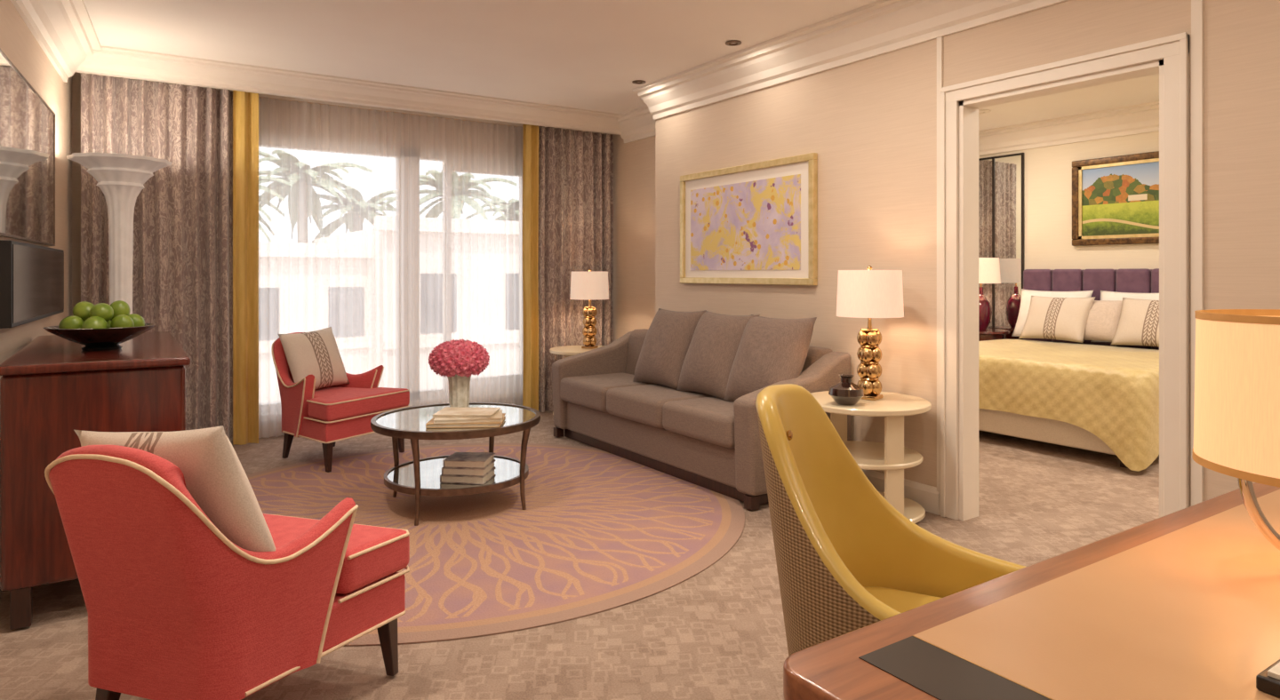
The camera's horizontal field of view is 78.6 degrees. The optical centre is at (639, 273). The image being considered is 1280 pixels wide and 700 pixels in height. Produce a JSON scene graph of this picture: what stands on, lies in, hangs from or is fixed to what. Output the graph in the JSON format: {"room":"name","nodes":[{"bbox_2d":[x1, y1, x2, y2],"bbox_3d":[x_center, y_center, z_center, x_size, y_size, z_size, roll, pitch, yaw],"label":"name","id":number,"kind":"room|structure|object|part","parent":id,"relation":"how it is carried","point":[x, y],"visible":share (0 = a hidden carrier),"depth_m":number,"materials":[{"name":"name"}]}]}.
{"room":"hotel room","nodes":[
{"label":"hotel room","id":0,"kind":"room"},
{"bbox_2d":[0,0,71,377],"bbox_3d":[-1.772,-0.100,1.478,0.150,2.800,9.647,0,0,-30],"label":"wall","id":1,"kind":"structure","parent":0,"point":[18,43],"depth_m":4.69,"materials":[{"name":"paint"}]},
{"bbox_2d":[0,48,55,246],"bbox_3d":[-3.035,-0.560,3.848,0.026,0.790,1.890,0,0,-30],"label":"wall mirror","id":2,"kind":"object","parent":1,"relation":"attached to","point":[27,122],"visible":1,"depth_m":3.84,"materials":[{"name":"clear glass"}]},
{"bbox_2d":[0,240,63,328],"bbox_3d":[-3.067,0.045,3.953,0.074,0.370,1.580,0,0,-30],"label":"television","id":3,"kind":"object","parent":1,"relation":"attached to","point":[32,276],"visible":1,"depth_m":3.62,"materials":[{"name":"black plastic"}]},
{"bbox_2d":[10,0,101,82],"bbox_3d":[-1.474,-1.387,1.333,0.220,0.225,9.080,0,0,-30],"label":"trim","id":4,"kind":"structure","parent":1,"relation":"attached to","point":[64,29],"depth_m":4.46,"materials":[{"name":"white paint"}]},
{"bbox_3d":[-1.474,-1.387,1.333,0.220,0.225,9.080,0,0,-30],"label":"crown","id":5,"kind":"part","parent":4,"relation":"part of","materials":[{"name":"paint"}]},
{"bbox_2d":[72,72,522,315],"bbox_3d":[-2.256,-0.100,6.841,4.690,2.800,0.140,0,0,-34],"label":"wall","id":6,"kind":"structure","parent":0,"point":[76,78],"depth_m":5.59,"materials":[{"name":"paint"}]},
{"bbox_2d":[75,71,620,135],"bbox_3d":[-2.002,-1.430,6.440,4.430,0.140,0.050,0,0,-33],"label":"trim pelmet","id":7,"kind":"structure","parent":6,"relation":"attached to","point":[76,71],"depth_m":6.12,"materials":[{"name":"white paint"}]},
{"bbox_2d":[75,45,621,134],"bbox_3d":[-1.927,-1.430,6.327,4.430,0.140,0.220,0,0,-33],"label":"crown molding","id":8,"kind":"structure","parent":6,"relation":"attached to","point":[108,60],"depth_m":6.03,"materials":[{"name":"white paint"}]},
{"bbox_2d":[0,410,1159,699],"bbox_3d":[1.690,1.350,3.697,9.100,0.100,9.900,0,0,-34],"label":"floor","id":9,"kind":"structure","parent":0,"point":[719,633],"depth_m":2.83,"materials":[{"name":"carpet"}]},
{"bbox_2d":[0,331,190,630],"bbox_3d":[-2.493,0.810,3.626,0.605,0.960,1.660,0,0,-34],"label":"sideboard","id":10,"kind":"object","parent":9,"relation":"on","point":[52,388],"visible":0.52,"depth_m":2.89,"materials":[{"name":"brown wood"}]},
{"bbox_2d":[42,300,157,351],"bbox_3d":[-2.342,0.224,3.403,0.410,0.210,0.410,0,0,-34],"label":"fruit bowl","id":11,"kind":"object","parent":10,"relation":"on","point":[100,326],"visible":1,"depth_m":3.33,"materials":[{"name":"green food"}]},
{"bbox_2d":[66,152,171,314],"bbox_3d":[-3.309,0.285,4.981,0.559,2.030,0.559,0,0,-34],"label":"torchiere floor lamp","id":12,"kind":"object","parent":9,"relation":"on","point":[121,178],"visible":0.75,"depth_m":4.92,"materials":[{"name":"white paint"}]},
{"bbox_2d":[44,425,409,699],"bbox_3d":[-1.206,0.837,2.283,0.735,0.906,0.798,0,0,17],"label":"armchair","id":13,"kind":"object","parent":9,"relation":"on","point":[190,591],"visible":1,"depth_m":2.02,"materials":[{"name":"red fabric"}]},
{"bbox_3d":[-1.452,1.190,2.135,0.052,0.200,0.078,0,0,18],"label":"leg","id":14,"kind":"part","parent":13,"relation":"part of","materials":[{"name":"brown wood"}]},
{"bbox_2d":[74,425,275,551],"bbox_3d":[-1.262,0.615,2.138,0.540,0.450,0.176,-5,20,19],"label":"cushion","id":15,"kind":"object","parent":13,"relation":"on","point":[209,466],"depth_m":2.02,"materials":[{"name":"fabric"}]},
{"bbox_3d":[-1.178,1.092,2.371,0.723,0.011,0.568,0,0,17],"label":"piping rail","id":16,"kind":"part","parent":13,"relation":"part of","materials":[{"name":"fabric"}]},
{"bbox_2d":[263,513,409,594],"bbox_3d":[-1.175,0.895,2.380,0.722,0.130,0.585,0,0,17],"label":"seat cushion","id":17,"kind":"object","parent":13,"relation":"on","point":[372,560],"depth_m":2.39,"materials":[{"name":"red fabric"}]},
{"bbox_3d":[-1.126,0.844,2.537,0.733,0.011,0.265,0,0,17],"label":"piping seat","id":18,"kind":"part","parent":13,"relation":"part of","materials":[{"name":"fabric"}]},
{"bbox_3d":[-1.182,1.032,2.359,0.710,0.135,0.580,0,0,17],"label":"seat rail","id":19,"kind":"part","parent":13,"relation":"part of","materials":[{"name":"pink fabric"}]},
{"bbox_3d":[-1.131,0.960,2.520,0.735,0.011,0.300,0,0,17],"label":"piping seat","id":20,"kind":"part","parent":13,"relation":"part of","materials":[{"name":"fabric"}]},
{"bbox_3d":[-0.811,1.190,2.503,0.052,0.200,0.059,0,0,18],"label":"leg","id":21,"kind":"part","parent":13,"relation":"part of","materials":[{"name":"brown wood"}]},
{"bbox_2d":[246,443,744,647],"bbox_3d":[-1.051,1.295,4.341,3.240,0.008,3.240,0,0,-34],"label":"rug","id":22,"kind":"object","parent":9,"relation":"on","point":[598,531],"visible":0.55,"depth_m":3.89,"materials":[{"name":"pink carpet"}]},
{"bbox_2d":[271,327,409,472],"bbox_3d":[-2.176,0.842,5.526,0.798,0.895,0.735,0,0,29],"label":"armchair","id":23,"kind":"object","parent":22,"relation":"on","point":[324,404],"visible":0.99,"depth_m":5.40,"materials":[{"name":"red fabric"}]},
{"bbox_3d":[-2.455,1.190,5.461,0.078,0.200,0.052,0,0,29],"label":"leg","id":24,"kind":"part","parent":23,"relation":"part of","materials":[{"name":"brown wood"}]},
{"bbox_3d":[-2.191,0.800,5.242,0.013,0.203,0.075,0,0,-43],"label":"piping arm","id":25,"kind":"part","parent":23,"relation":"part of"},
{"bbox_2d":[278,327,349,389],"bbox_3d":[-2.322,0.615,5.582,0.176,0.450,0.460,-25,-8,26],"label":"cushion","id":26,"kind":"object","parent":23,"relation":"on","point":[316,353],"depth_m":5.50,"materials":[{"name":"fabric"}]},
{"bbox_3d":[-2.035,1.190,5.096,0.059,0.200,0.052,0,0,28],"label":"leg","id":27,"kind":"part","parent":23,"relation":"part of","materials":[{"name":"brown wood"}]},
{"bbox_3d":[-2.094,1.092,5.481,0.568,0.011,0.723,0,0,29],"label":"piping rail","id":28,"kind":"part","parent":23,"relation":"part of","materials":[{"name":"beige fabric"}]},
{"bbox_3d":[-2.106,1.032,5.487,0.580,0.135,0.710,0,0,29],"label":"seat rail","id":29,"kind":"part","parent":23,"relation":"part of","materials":[{"name":"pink fabric"}]},
{"bbox_3d":[-1.957,0.960,5.407,0.300,0.011,0.735,0,0,29],"label":"piping seat","id":30,"kind":"part","parent":23,"relation":"part of","materials":[{"name":"beige fabric"}]},
{"bbox_3d":[-1.942,0.844,5.399,0.265,0.011,0.733,0,0,29],"label":"piping seat","id":31,"kind":"part","parent":23,"relation":"part of","materials":[{"name":"beige fabric"}]},
{"bbox_2d":[308,386,409,422],"bbox_3d":[-2.086,0.895,5.477,0.585,0.130,0.722,0,0,29],"label":"seat cushion","id":32,"kind":"object","parent":23,"relation":"on","point":[332,404],"depth_m":5.31,"materials":[{"name":"red fabric"}]},
{"bbox_3d":[-1.946,0.800,5.693,0.075,0.203,0.013,0,0,10],"label":"piping arm","id":33,"kind":"part","parent":23,"relation":"part of"},
{"bbox_3d":[-1.739,1.190,5.641,0.059,0.200,0.052,0,0,29],"label":"leg","id":34,"kind":"part","parent":23,"relation":"part of","materials":[{"name":"brown wood"}]},
{"bbox_2d":[370,402,540,526],"bbox_3d":[-1.026,1.046,4.394,0.926,0.491,0.926,0,0,28],"label":"coffee table","id":35,"kind":"object","parent":22,"relation":"on","point":[418,477],"visible":0.79,"depth_m":4.23,"materials":[{"name":"brown metal"}]},
{"bbox_3d":[-1.425,1.059,4.514,0.066,0.465,0.041,0,0,29],"label":"leg","id":36,"kind":"part","parent":35,"relation":"part of","materials":[{"name":"brown wood"}]},
{"bbox_3d":[-1.145,1.059,3.994,0.041,0.465,0.066,0,0,29],"label":"leg","id":37,"kind":"part","parent":35,"relation":"part of","materials":[{"name":"brown wood"}]},
{"bbox_2d":[387,456,525,488],"bbox_3d":[-1.026,1.119,4.394,0.760,0.012,0.760,0,0,29],"label":"shelf","id":38,"kind":"object","parent":35,"relation":"attached to","point":[507,471],"depth_m":4.30,"materials":[{"name":"clear glass"}]},
{"bbox_2d":[428,339,489,407],"bbox_3d":[-1.083,0.598,4.679,0.362,0.412,0.362,0,0,-43],"label":"flower vase","id":39,"kind":"object","parent":35,"relation":"on","point":[459,360],"visible":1,"depth_m":4.59,"materials":[{"name":"white glass"}]},
{"bbox_2d":[425,407,505,428],"bbox_3d":[-0.927,0.774,4.216,0.389,0.060,0.300,0,0,-3],"label":"book stack","id":40,"kind":"object","parent":35,"relation":"on","point":[448,417],"visible":1,"depth_m":4.11,"materials":[{"name":"beige paper"}]},
{"bbox_2d":[432,407,500,418],"bbox_3d":[-0.932,0.752,4.226,0.310,0.016,0.230,0,0,2],"label":"book","id":41,"kind":"object","parent":40,"relation":"on","point":[447,412],"depth_m":4.18,"materials":[{"name":"beige paper"}]},
{"bbox_2d":[433,409,502,423],"bbox_3d":[-0.922,0.771,4.217,0.350,0.020,0.260,0,0,-10],"label":"book","id":42,"kind":"object","parent":40,"relation":"on","point":[443,416],"depth_m":4.12,"materials":[{"name":"beige paper"}]},
{"bbox_2d":[440,452,495,484],"bbox_3d":[-0.929,1.050,4.230,0.246,0.121,0.207,0,0,7],"label":"book stack","id":43,"kind":"object","parent":35,"relation":"on","point":[460,468],"visible":1,"depth_m":4.14,"materials":[{"name":"beige paper"}]},
{"bbox_2d":[440,468,495,484],"bbox_3d":[-0.929,1.091,4.230,0.240,0.039,0.200,0,0,8],"label":"book","id":44,"kind":"object","parent":43,"relation":"on","point":[446,476],"depth_m":4.14,"materials":[{"name":"beige paper"}]},
{"bbox_2d":[441,460,495,476],"bbox_3d":[-0.925,1.050,4.229,0.232,0.039,0.200,0,0,6],"label":"book","id":45,"kind":"object","parent":43,"relation":"on","point":[486,469],"depth_m":4.14,"materials":[{"name":"beige paper"}]},
{"bbox_2d":[443,452,495,469],"bbox_3d":[-0.921,1.010,4.229,0.224,0.039,0.200,0,0,5],"label":"book","id":46,"kind":"object","parent":43,"relation":"on","point":[457,460],"depth_m":4.15,"materials":[{"name":"beige paper"}]},
{"bbox_3d":[-0.906,1.059,4.794,0.041,0.465,0.066,0,0,29],"label":"leg","id":47,"kind":"part","parent":35,"relation":"part of","materials":[{"name":"brown wood"}]},
{"bbox_3d":[-0.626,1.059,4.274,0.066,0.465,0.041,0,0,29],"label":"leg","id":48,"kind":"part","parent":35,"relation":"part of","materials":[{"name":"brown wood"}]},
{"bbox_2d":[552,308,850,511],"bbox_3d":[0.282,0.773,5.439,0.825,1.033,2.360,0,0,-34],"label":"sofa","id":49,"kind":"object","parent":22,"relation":"on","point":[676,397],"visible":0.91,"depth_m":5.02,"materials":[{"name":"grey fabric"}]},
{"bbox_3d":[-0.324,0.848,6.360,0.819,0.745,0.155,0,0,-33],"label":"arm","id":50,"kind":"part","parent":49,"relation":"part of"},
{"bbox_2d":[560,372,653,412],"bbox_3d":[-0.195,0.897,5.960,0.605,0.185,0.679,0,0,-33],"label":"seat cushion","id":51,"kind":"object","parent":49,"relation":"on","point":[588,391],"depth_m":5.82,"materials":[{"name":"fabric"}]},
{"bbox_2d":[606,384,711,428],"bbox_3d":[0.185,0.897,5.387,0.605,0.185,0.679,0,0,-33],"label":"seat cushion","id":52,"kind":"object","parent":49,"relation":"on","point":[639,404],"depth_m":5.22,"materials":[{"name":"fabric"}]},
{"bbox_2d":[632,308,706,390],"bbox_3d":[0.207,0.535,5.666,0.238,0.600,0.580,28,-16,-30],"label":"pillow","id":53,"kind":"object","parent":49,"relation":"on","point":[668,340],"depth_m":5.53,"materials":[{"name":"fabric"}]},
{"bbox_2d":[662,396,735,448],"bbox_3d":[0.564,0.897,4.814,0.605,0.185,0.679,0,0,-33],"label":"seat cushion","id":54,"kind":"object","parent":49,"relation":"on","point":[709,420],"depth_m":4.66,"materials":[{"name":"fabric"}]},
{"bbox_2d":[676,310,759,399],"bbox_3d":[0.511,0.535,5.207,0.251,0.600,0.580,28,-15,-30],"label":"pillow","id":55,"kind":"object","parent":49,"relation":"on","point":[708,351],"depth_m":5.10,"materials":[{"name":"grey fabric"}]},
{"bbox_3d":[0.526,0.815,5.601,0.240,0.710,2.080,0,0,-33],"label":"backrest","id":56,"kind":"part","parent":49,"relation":"part of","materials":[{"name":"fabric"}]},
{"bbox_2d":[723,314,816,401],"bbox_3d":[0.787,0.535,4.790,0.245,0.600,0.580,28,-16,-30],"label":"pillow","id":57,"kind":"object","parent":49,"relation":"on","point":[761,352],"depth_m":4.69,"materials":[{"name":"grey fabric"}]},
{"bbox_3d":[0.893,0.848,4.522,0.819,0.745,0.155,0,0,-33],"label":"arm","id":58,"kind":"part","parent":49,"relation":"part of"},
{"bbox_2d":[549,345,604,415],"bbox_3d":[-0.481,0.989,7.069,0.670,0.622,0.670,0,0,26],"label":"side table","id":59,"kind":"object","parent":9,"relation":"on","point":[568,351],"visible":0.16,"depth_m":6.91,"materials":[{"name":"beige paint"}]},
{"bbox_2d":[569,269,608,349],"bbox_3d":[-0.456,0.316,7.085,0.352,0.720,0.352,0,0,19],"label":"table lamp","id":60,"kind":"object","parent":59,"relation":"on","point":[589,285],"visible":1,"depth_m":6.97,"materials":[{"name":"gold metal"}]},
{"bbox_3d":[-0.456,0.106,7.085,0.352,0.250,0.352,0,0,28],"label":"lamp shade","id":61,"kind":"part","parent":60,"relation":"part of","materials":[{"name":"fabric"}]},
{"bbox_2d":[810,391,930,523],"bbox_3d":[1.209,0.989,4.206,0.670,0.622,0.670,0,0,-16],"label":"side table","id":62,"kind":"object","parent":9,"relation":"on","point":[892,457],"visible":0.56,"depth_m":3.96,"materials":[{"name":"beige paint"}]},
{"bbox_3d":[1.136,1.004,4.471,0.100,0.592,0.025,0,0,-16],"label":"leg","id":63,"kind":"part","parent":62,"relation":"part of","materials":[{"name":"beige paint"}]},
{"bbox_2d":[828,374,863,405],"bbox_3d":[1.070,0.602,4.054,0.180,0.150,0.180,0,0,-34],"label":"decorative vase","id":64,"kind":"object","parent":62,"relation":"on","point":[845,392],"visible":1,"depth_m":4.00,"materials":[{"name":"metal"}]},
{"bbox_2d":[836,265,903,400],"bbox_3d":[1.243,0.316,4.228,0.352,0.720,0.352,0,0,-31],"label":"table lamp","id":65,"kind":"object","parent":62,"relation":"on","point":[868,293],"visible":0.94,"depth_m":4.12,"materials":[{"name":"gold metal"}]},
{"bbox_3d":[1.243,0.106,4.228,0.352,0.250,0.352,0,0,39],"label":"lamp shade","id":66,"kind":"part","parent":65,"relation":"part of","materials":[{"name":"fabric"}]},
{"bbox_2d":[843,440,922,470],"bbox_3d":[1.212,0.973,4.197,0.580,0.025,0.580,0,0,-15],"label":"shelf","id":67,"kind":"object","parent":62,"relation":"attached to","point":[868,455],"depth_m":4.09,"materials":[{"name":"beige paint"}]},
{"bbox_3d":[1.283,1.004,3.942,0.100,0.592,0.025,0,0,-16],"label":"leg","id":68,"kind":"part","parent":62,"relation":"part of","materials":[{"name":"beige paint"}]},
{"bbox_2d":[878,491,925,523],"bbox_3d":[1.212,1.256,4.197,0.600,0.028,0.600,0,0,-15],"label":"shelf","id":69,"kind":"object","parent":62,"relation":"attached to","point":[914,511],"depth_m":4.10,"materials":[{"name":"beige paint"}]},
{"bbox_2d":[755,384,1025,656],"bbox_3d":[0.594,0.791,1.810,0.646,1.018,0.576,0,0,29],"label":"desk chair","id":70,"kind":"object","parent":9,"relation":"on","point":[847,560],"visible":0.44,"depth_m":1.96,"materials":[{"name":"yellow leather"}]},
{"bbox_2d":[863,586,941,613],"bbox_3d":[0.660,0.850,1.774,0.495,0.080,0.450,0,0,28],"label":"seat cushion","id":71,"kind":"object","parent":70,"relation":"on","point":[901,599],"depth_m":1.96,"materials":[{"name":"yellow leather"}]},
{"bbox_2d":[978,328,1010,341],"bbox_3d":[3.499,0.940,8.048,0.580,0.720,0.580,0,0,-34],"label":"nightstand","id":72,"kind":"object","parent":9,"relation":"on","point":[988,334],"visible":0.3,"depth_m":7.81,"materials":[{"name":"brown wood"}]},
{"bbox_2d":[978,257,1000,330],"bbox_3d":[3.516,0.209,8.059,0.380,0.740,0.380,0,0,-34],"label":"bedside lamp","id":73,"kind":"object","parent":72,"relation":"on","point":[988,268],"visible":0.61,"depth_m":7.92,"materials":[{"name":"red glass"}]},
{"bbox_3d":[3.516,0.359,8.059,0.210,0.440,0.210,0,0,-33],"label":"glass","id":74,"kind":"part","parent":73,"relation":"part of","materials":[{"name":"red glass"}]},
{"bbox_3d":[3.516,-0.031,8.059,0.380,0.260,0.380,0,0,-33],"label":"lamp shade","id":75,"kind":"part","parent":73,"relation":"part of","materials":[{"name":"fabric"}]},
{"bbox_2d":[783,482,1279,699],"bbox_3d":[1.207,0.920,1.324,1.965,0.760,0.755,0,0,-34],"label":"writing desk","id":76,"kind":"object","parent":9,"relation":"on","point":[1184,604],"visible":1,"depth_m":1.19,"materials":[{"name":"brown wood"}]},
{"bbox_2d":[1192,309,1279,551],"bbox_3d":[1.226,0.306,1.399,0.387,0.468,0.387,0,0,-34],"label":"desk lamp","id":77,"kind":"object","parent":76,"relation":"on","point":[1236,412],"visible":1,"depth_m":1.37,"materials":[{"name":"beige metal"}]},
{"bbox_3d":[1.226,0.214,1.399,0.384,0.272,0.384,0,0,-33],"label":"lamp shade","id":78,"kind":"part","parent":77,"relation":"part of","materials":[{"name":"beige fabric"}]},
{"bbox_3d":[1.159,0.344,1.399,0.176,0.377,0.021,0,0,0],"label":"arc stem","id":79,"kind":"part","parent":77,"relation":"part of","materials":[{"name":"silver metal"}]},
{"bbox_2d":[1256,659,1279,698],"bbox_3d":[0.881,0.527,0.997,0.120,0.026,0.120,0,0,-34],"label":"box","id":80,"kind":"object","parent":76,"relation":"on","point":[1268,681],"visible":1,"depth_m":1.01,"materials":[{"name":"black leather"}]},
{"bbox_2d":[978,268,1159,471],"bbox_3d":[3.577,0.627,6.469,2.324,1.345,2.118,0,0,-34],"label":"bed","id":81,"kind":"object","parent":9,"relation":"on","point":[1084,372],"visible":0.63,"depth_m":5.87,"materials":[{"name":"fabric"}]},
{"bbox_2d":[1018,296,1095,343],"bbox_3d":[3.865,0.415,7.259,0.153,0.460,0.600,33,-17,-29],"label":"striped pillow","id":82,"kind":"object","parent":81,"relation":"on","point":[1068,319],"depth_m":7.16,"materials":[{"name":"fabric"}]},
{"bbox_2d":[1083,300,1122,342],"bbox_3d":[4.120,0.420,7.020,0.146,0.420,0.500,30,-16,-30],"label":"pillow","id":83,"kind":"object","parent":81,"relation":"on","point":[1101,318],"depth_m":6.94,"materials":[{"name":"beige fabric"}]},
{"bbox_2d":[1111,297,1159,346],"bbox_3d":[4.329,0.415,6.559,0.153,0.460,0.620,33,-17,-29],"label":"striped pillow","id":84,"kind":"object","parent":81,"relation":"on","point":[1136,323],"depth_m":6.62,"materials":[{"name":"fabric"}]},
{"bbox_2d":[83,0,1159,130],"bbox_3d":[1.690,-1.575,3.697,9.100,0.150,9.900,0,0,-34],"label":"ceiling","id":85,"kind":"structure","parent":0,"point":[581,54],"depth_m":5.02,"materials":[{"name":"paint"}]},
{"bbox_2d":[80,72,603,134],"bbox_3d":[-2.097,-1.405,6.611,4.300,0.030,0.180,0,0,-34],"label":"track","id":86,"kind":"object","parent":85,"relation":"attached to","point":[260,94],"visible":0.21,"depth_m":6.59,"materials":[{"name":"metal"}]},
{"bbox_2d":[80,72,258,445],"bbox_3d":[-3.384,-0.046,5.675,1.100,2.668,0.124,0,0,-34],"label":"curtain","id":87,"kind":"object","parent":86,"relation":"hanging from","point":[196,254],"visible":0.65,"depth_m":5.74,"materials":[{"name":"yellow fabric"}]},
{"bbox_2d":[258,96,522,439],"bbox_3d":[-2.069,-0.046,6.714,2.640,2.668,0.061,0,0,-34],"label":"sheer curtain","id":88,"kind":"object","parent":86,"relation":"hanging from","point":[400,235],"visible":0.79,"depth_m":6.67,"materials":[{"name":"white fabric"}]},
{"bbox_2d":[522,123,613,412],"bbox_3d":[-0.673,-0.046,7.467,0.980,2.668,0.127,0,0,-34],"label":"curtain","id":89,"kind":"object","parent":86,"relation":"hanging from","point":[568,174],"visible":0.74,"depth_m":7.41,"materials":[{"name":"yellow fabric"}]},
{"bbox_2d":[632,80,645,84],"bbox_3d":[-0.007,-1.493,6.099,0.105,0.010,0.105,0,0,-34],"label":"recessed light","id":90,"kind":"object","parent":85,"relation":"in","point":[636,82],"visible":1,"depth_m":6.07,"materials":[{"name":"brown metal"}]},
{"bbox_2d":[725,40,741,46],"bbox_3d":[0.605,-1.493,5.065,0.105,0.010,0.105,0,0,-34],"label":"recessed light","id":91,"kind":"object","parent":85,"relation":"in","point":[728,43],"visible":1,"depth_m":5.05,"materials":[{"name":"brown metal"}]},
{"bbox_2d":[978,109,991,114],"bbox_3d":[3.130,-1.493,7.229,0.210,0.010,0.210,0,0,-34],"label":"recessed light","id":92,"kind":"object","parent":85,"relation":"in","point":[984,111],"visible":0.44,"depth_m":7.17,"materials":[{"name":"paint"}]},
{"bbox_2d":[610,0,1279,519],"bbox_3d":[2.121,-0.100,3.970,0.560,2.800,9.480,0,0,-34],"label":"wall","id":93,"kind":"structure","parent":0,"point":[870,124],"depth_m":4.41,"materials":[{"name":"paint"}]},
{"bbox_2d":[616,104,655,143],"bbox_3d":[0.076,-1.387,7.114,0.220,0.225,1.120,0,0,-33],"label":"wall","id":94,"kind":"structure","parent":93,"relation":"attached to","point":[637,124],"depth_m":7.29,"materials":[{"name":"beige paint"}]},
{"bbox_2d":[680,152,817,285],"bbox_3d":[0.720,-0.345,5.537,0.042,0.840,1.420,0,0,-34],"label":"framed artwork","id":95,"kind":"object","parent":93,"relation":"attached to","point":[756,223],"visible":1,"depth_m":5.44},
{"bbox_2d":[632,0,1069,119],"bbox_3d":[2.224,-1.387,3.109,0.220,0.225,7.930,0,0,-33],"label":"crown molding","id":96,"kind":"structure","parent":93,"relation":"attached to","point":[881,27],"depth_m":4.76,"materials":[{"name":"white paint"}]},
{"bbox_2d":[861,469,938,515],"bbox_3d":[0.866,1.230,5.340,0.020,0.140,2.710,0,0,-34],"label":"baseboard","id":97,"kind":"structure","parent":93,"relation":"attached to","point":[927,496],"depth_m":4.32,"materials":[{"name":"paint"}]},
{"bbox_2d":[940,38,1189,520],"bbox_3d":[1.999,0.155,3.745,0.172,2.290,1.160,0,0,-34],"label":"door frame","id":98,"kind":"structure","parent":93,"relation":"attached to","point":[968,108],"depth_m":3.98,"materials":[{"name":"paint"}]},
{"bbox_2d":[940,32,1189,103],"bbox_3d":[1.940,-0.953,3.706,0.034,0.085,1.160,0,0,-34],"label":"door trim","id":99,"kind":"structure","parent":93,"relation":"in","point":[1157,49],"depth_m":3.61,"materials":[{"name":"paint"}]},
{"bbox_2d":[936,0,1203,515],"bbox_3d":[1.952,0.000,3.705,0.014,2.600,1.245,0,0,-33],"label":"wall strip","id":100,"kind":"object","parent":93,"relation":"attached to","point":[1196,5],"depth_m":3.21,"materials":[{"name":"white paint"}]},
{"bbox_2d":[978,131,1159,269],"bbox_3d":[5.218,-0.100,6.230,0.140,2.800,6.030,0,0,-34],"label":"wall","id":101,"kind":"structure","parent":0,"point":[1048,170],"depth_m":7.70,"materials":[{"name":"paint"}]},
{"bbox_2d":[978,152,1024,339],"bbox_3d":[3.745,-0.045,8.301,0.028,2.390,0.690,0,0,-34],"label":"mirrored panel","id":102,"kind":"object","parent":101,"relation":"attached to","point":[1001,178],"visible":0.35,"depth_m":8.19,"materials":[{"name":"mirror"}]},
{"bbox_2d":[978,101,1159,155],"bbox_3d":[5.101,-1.387,6.081,0.220,0.225,5.910,0,0,-34],"label":"crown molding","id":103,"kind":"structure","parent":101,"relation":"attached to","point":[1140,118],"depth_m":7.51,"materials":[{"name":"paint"}]},
{"bbox_2d":[1072,151,1159,246],"bbox_3d":[4.511,-0.680,7.123,0.047,0.820,1.120,0,0,-34],"label":"landscape painting","id":104,"kind":"object","parent":101,"relation":"attached to","point":[1116,199],"visible":0.57,"depth_m":7.26,"materials":[{"name":"multicoloured paint"}]}
]}

